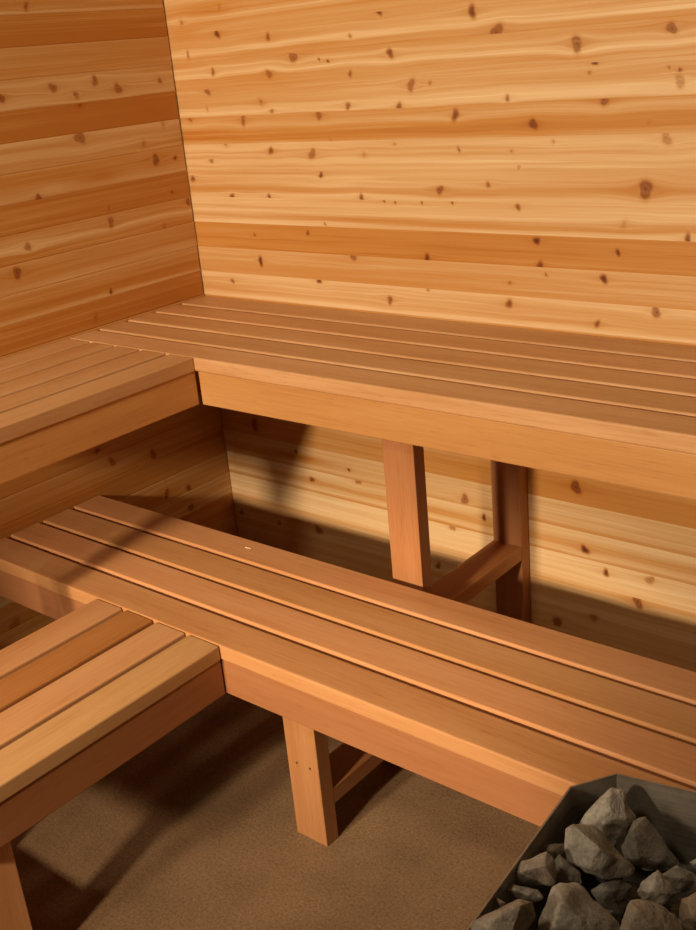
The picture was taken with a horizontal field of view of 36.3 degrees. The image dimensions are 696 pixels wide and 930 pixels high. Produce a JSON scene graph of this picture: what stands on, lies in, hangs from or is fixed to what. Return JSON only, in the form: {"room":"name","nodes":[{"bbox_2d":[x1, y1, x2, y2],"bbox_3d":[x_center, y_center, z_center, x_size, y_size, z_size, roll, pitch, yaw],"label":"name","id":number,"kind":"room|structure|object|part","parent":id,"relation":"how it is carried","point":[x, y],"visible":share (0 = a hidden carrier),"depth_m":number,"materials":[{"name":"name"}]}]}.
{"room":"sauna","nodes":[
{"label":"sauna","id":0,"kind":"room"},
{"bbox_2d":[0,0,236,649],"bbox_3d":[-1.002,-0.328,2.499,0.040,2.050,1.747,12,28,38],"label":"wall","id":1,"kind":"structure","parent":0,"point":[97,228],"depth_m":2.80,"materials":[{"name":"brown wood"}]},
{"bbox_2d":[10,692,539,929],"bbox_3d":[-0.276,2.025,-0.701,7.000,0.100,7.000,12,28,38],"label":"floor","id":2,"kind":"structure","parent":0,"point":[197,830],"depth_m":2.23,"materials":[{"name":"brown concrete"}]},
{"bbox_2d":[0,338,198,484],"bbox_3d":[-0.781,0.267,2.512,0.482,0.899,0.864,12,28,38],"label":"bench","id":3,"kind":"object","parent":2,"relation":"on","point":[63,399],"visible":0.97,"depth_m":2.38,"materials":[{"name":"brown wood"}]},
{"bbox_2d":[0,599,224,929],"bbox_3d":[-0.588,0.643,2.128,0.394,0.448,0.626,12,28,38],"label":"bench","id":4,"kind":"object","parent":2,"relation":"on","point":[89,690],"visible":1,"depth_m":2.03,"materials":[{"name":"brown wood"}]},
{"bbox_3d":[-0.628,0.761,1.888,0.038,0.414,0.085,12,28,38],"label":"leg","id":5,"kind":"part","parent":4,"relation":"part of","materials":[{"name":"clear wood"}]},
{"bbox_2d":[0,495,695,845],"bbox_3d":[0.145,0.563,2.156,2.448,0.448,0.393,12,28,38],"label":"bench","id":6,"kind":"object","parent":2,"relation":"on","point":[507,714],"visible":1,"depth_m":2.08,"materials":[{"name":"brown wood"}]},
{"bbox_3d":[-0.082,0.593,2.181,0.084,0.414,0.038,12,28,38],"label":"leg","id":7,"kind":"part","parent":6,"relation":"part of","materials":[{"name":"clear wood"}]},
{"bbox_2d":[69,296,695,622],"bbox_3d":[0.404,0.205,2.384,2.448,0.899,0.497,12,28,38],"label":"bench","id":8,"kind":"object","parent":2,"relation":"on","point":[616,411],"visible":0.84,"depth_m":2.27,"materials":[{"name":"brown wood"}]},
{"bbox_3d":[0.144,0.253,2.373,0.083,0.865,0.038,12,28,38],"label":"leg","id":9,"kind":"part","parent":8,"relation":"part of","materials":[{"name":"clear wood"}]},
{"bbox_3d":[0.410,0.151,2.680,0.083,0.781,0.037,12,28,38],"label":"leg","id":10,"kind":"part","parent":8,"relation":"part of","materials":[{"name":"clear wood"}]},
{"bbox_2d":[466,773,695,929],"bbox_3d":[0.398,0.780,1.309,0.372,0.620,0.431,10,26,34],"label":"heater","id":11,"kind":"object","parent":2,"relation":"on","point":[671,810],"visible":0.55,"depth_m":1.39,"materials":[{"name":"metal"}]},
{"bbox_2d":[495,898,504,906],"bbox_3d":[0.178,0.509,1.237,0.010,0.012,0.008,12,28,38],"label":"stone","id":12,"kind":"object","parent":11,"relation":"in","point":[501,903],"visible":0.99,"depth_m":1.23,"materials":[{"name":"grey stone"}]},
{"bbox_2d":[471,899,535,929],"bbox_3d":[0.174,0.513,1.188,0.055,0.068,0.059,12,28,38],"label":"stone","id":13,"kind":"object","parent":11,"relation":"in","point":[519,914],"visible":1,"depth_m":1.17,"materials":[{"name":"grey stone"}]},
{"bbox_2d":[507,884,543,901],"bbox_3d":[0.211,0.512,1.267,0.044,0.030,0.020,-5,21,2],"label":"stone","id":14,"kind":"object","parent":11,"relation":"in","point":[520,892],"visible":0.91,"depth_m":1.26,"materials":[{"name":"grey stone"}]},
{"bbox_2d":[515,851,556,885],"bbox_3d":[0.224,0.491,1.287,0.056,0.047,0.030,-7,21,-4],"label":"stone","id":15,"kind":"object","parent":11,"relation":"in","point":[540,870],"visible":1,"depth_m":1.27,"materials":[{"name":"grey stone"}]},
{"bbox_2d":[540,843,565,859],"bbox_3d":[0.260,0.488,1.337,0.038,0.026,0.019,-7,21,-3],"label":"stone","id":16,"kind":"object","parent":11,"relation":"in","point":[555,849],"visible":0.62,"depth_m":1.33,"materials":[{"name":"grey stone"}]},
{"bbox_2d":[554,854,581,883],"bbox_3d":[0.272,0.503,1.312,0.033,0.045,0.026,-2,22,8],"label":"stone","id":17,"kind":"object","parent":11,"relation":"in","point":[566,873],"visible":0.7,"depth_m":1.31,"materials":[{"name":"stone"}]},
{"bbox_2d":[538,882,619,929],"bbox_3d":[0.268,0.526,1.220,0.084,0.092,0.082,12,28,38],"label":"stone","id":18,"kind":"object","parent":11,"relation":"in","point":[569,906],"visible":1,"depth_m":1.21,"materials":[{"name":"grey stone"}]},
{"bbox_2d":[564,824,634,879],"bbox_3d":[0.306,0.475,1.313,0.078,0.086,0.059,-12,22,-16],"label":"stone","id":19,"kind":"object","parent":11,"relation":"in","point":[586,847],"visible":1,"depth_m":1.29,"materials":[{"name":"grey stone"}]},
{"bbox_2d":[579,788,635,846],"bbox_3d":[0.338,0.456,1.375,0.057,0.073,0.063,12,28,38],"label":"stone","id":20,"kind":"object","parent":11,"relation":"in","point":[611,813],"visible":0.87,"depth_m":1.36,"materials":[{"name":"grey stone"}]},
{"bbox_2d":[593,875,622,883],"bbox_3d":[0.342,0.541,1.387,0.035,0.047,0.052,-9,22,-10],"label":"stone","id":21,"kind":"object","parent":11,"relation":"on","point":[599,879],"visible":0.11,"depth_m":1.38,"materials":[{"name":"grey stone"}]},
{"bbox_2d":[597,902,621,925],"bbox_3d":[0.314,0.569,1.319,0.053,0.050,0.029,-15,24,-24],"label":"stone","id":22,"kind":"object","parent":11,"relation":"on","point":[617,917],"visible":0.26,"depth_m":1.31,"materials":[{"name":"grey stone"}]},
{"bbox_2d":[591,880,631,915],"bbox_3d":[0.328,0.534,1.318,0.040,0.043,0.038,12,28,38],"label":"stone","id":23,"kind":"object","parent":22,"relation":"on","point":[614,895],"visible":0.98,"depth_m":1.31,"materials":[{"name":"grey stone"}]},
{"bbox_2d":[626,881,640,906],"bbox_3d":[0.367,0.553,1.349,0.041,0.046,0.045,4,23,23],"label":"stone","id":24,"kind":"object","parent":11,"relation":"on","point":[635,886],"visible":0.12,"depth_m":1.34,"materials":[{"name":"grey stone"}]},
{"bbox_2d":[621,817,679,870],"bbox_3d":[0.390,0.493,1.365,0.063,0.077,0.056,12,28,38],"label":"stone","id":25,"kind":"object","parent":11,"relation":"in","point":[643,846],"visible":0.95,"depth_m":1.36,"materials":[{"name":"stone"}]},
{"bbox_2d":[637,870,676,905],"bbox_3d":[0.373,0.509,1.277,0.038,0.043,0.038,12,28,38],"label":"stone","id":26,"kind":"object","parent":11,"relation":"in","point":[655,888],"visible":0.91,"depth_m":1.27,"materials":[{"name":"grey stone"}]},
{"bbox_2d":[670,898,680,924],"bbox_3d":[0.415,0.563,1.306,0.038,0.044,0.056,1,22,16],"label":"stone","id":27,"kind":"object","parent":11,"relation":"on","point":[674,909],"visible":0.2,"depth_m":1.30,"materials":[{"name":"stone"}]},
{"bbox_2d":[662,865,695,893],"bbox_3d":[0.418,0.521,1.333,0.050,0.041,0.025,-6,21,-2],"label":"stone","id":28,"kind":"object","parent":11,"relation":"in","point":[683,881],"visible":0.83,"depth_m":1.32,"materials":[{"name":"grey stone"}]},
{"bbox_2d":[679,892,695,929],"bbox_3d":[0.410,0.527,1.240,0.051,0.063,0.037,-7,21,-4],"label":"stone","id":29,"kind":"object","parent":11,"relation":"in","point":[687,910],"visible":0.99,"depth_m":1.23,"materials":[{"name":"stone"}]},
{"bbox_2d":[690,859,695,868],"bbox_3d":[0.454,0.516,1.371,0.026,0.020,0.014,-9,22,-10],"label":"stone","id":30,"kind":"object","parent":11,"relation":"in","point":[693,862],"visible":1,"depth_m":1.37,"materials":[{"name":"stone"}]},
{"label":"stone","id":31,"kind":"object","parent":11,"relation":"in","visible":0},
{"bbox_2d":[620,899,682,929],"bbox_3d":[0.347,0.528,1.210,0.058,0.074,0.061,12,28,38],"label":"stone","id":32,"kind":"object","parent":31,"relation":"on","point":[640,914],"visible":1,"depth_m":1.20,"materials":[{"name":"grey stone"}]},
{"bbox_2d":[163,0,695,671],"bbox_3d":[0.622,-0.398,2.285,2.795,2.050,0.040,12,28,38],"label":"wall","id":33,"kind":"structure","parent":0,"point":[523,164],"depth_m":2.54,"materials":[{"name":"brown wood"}]}
]}

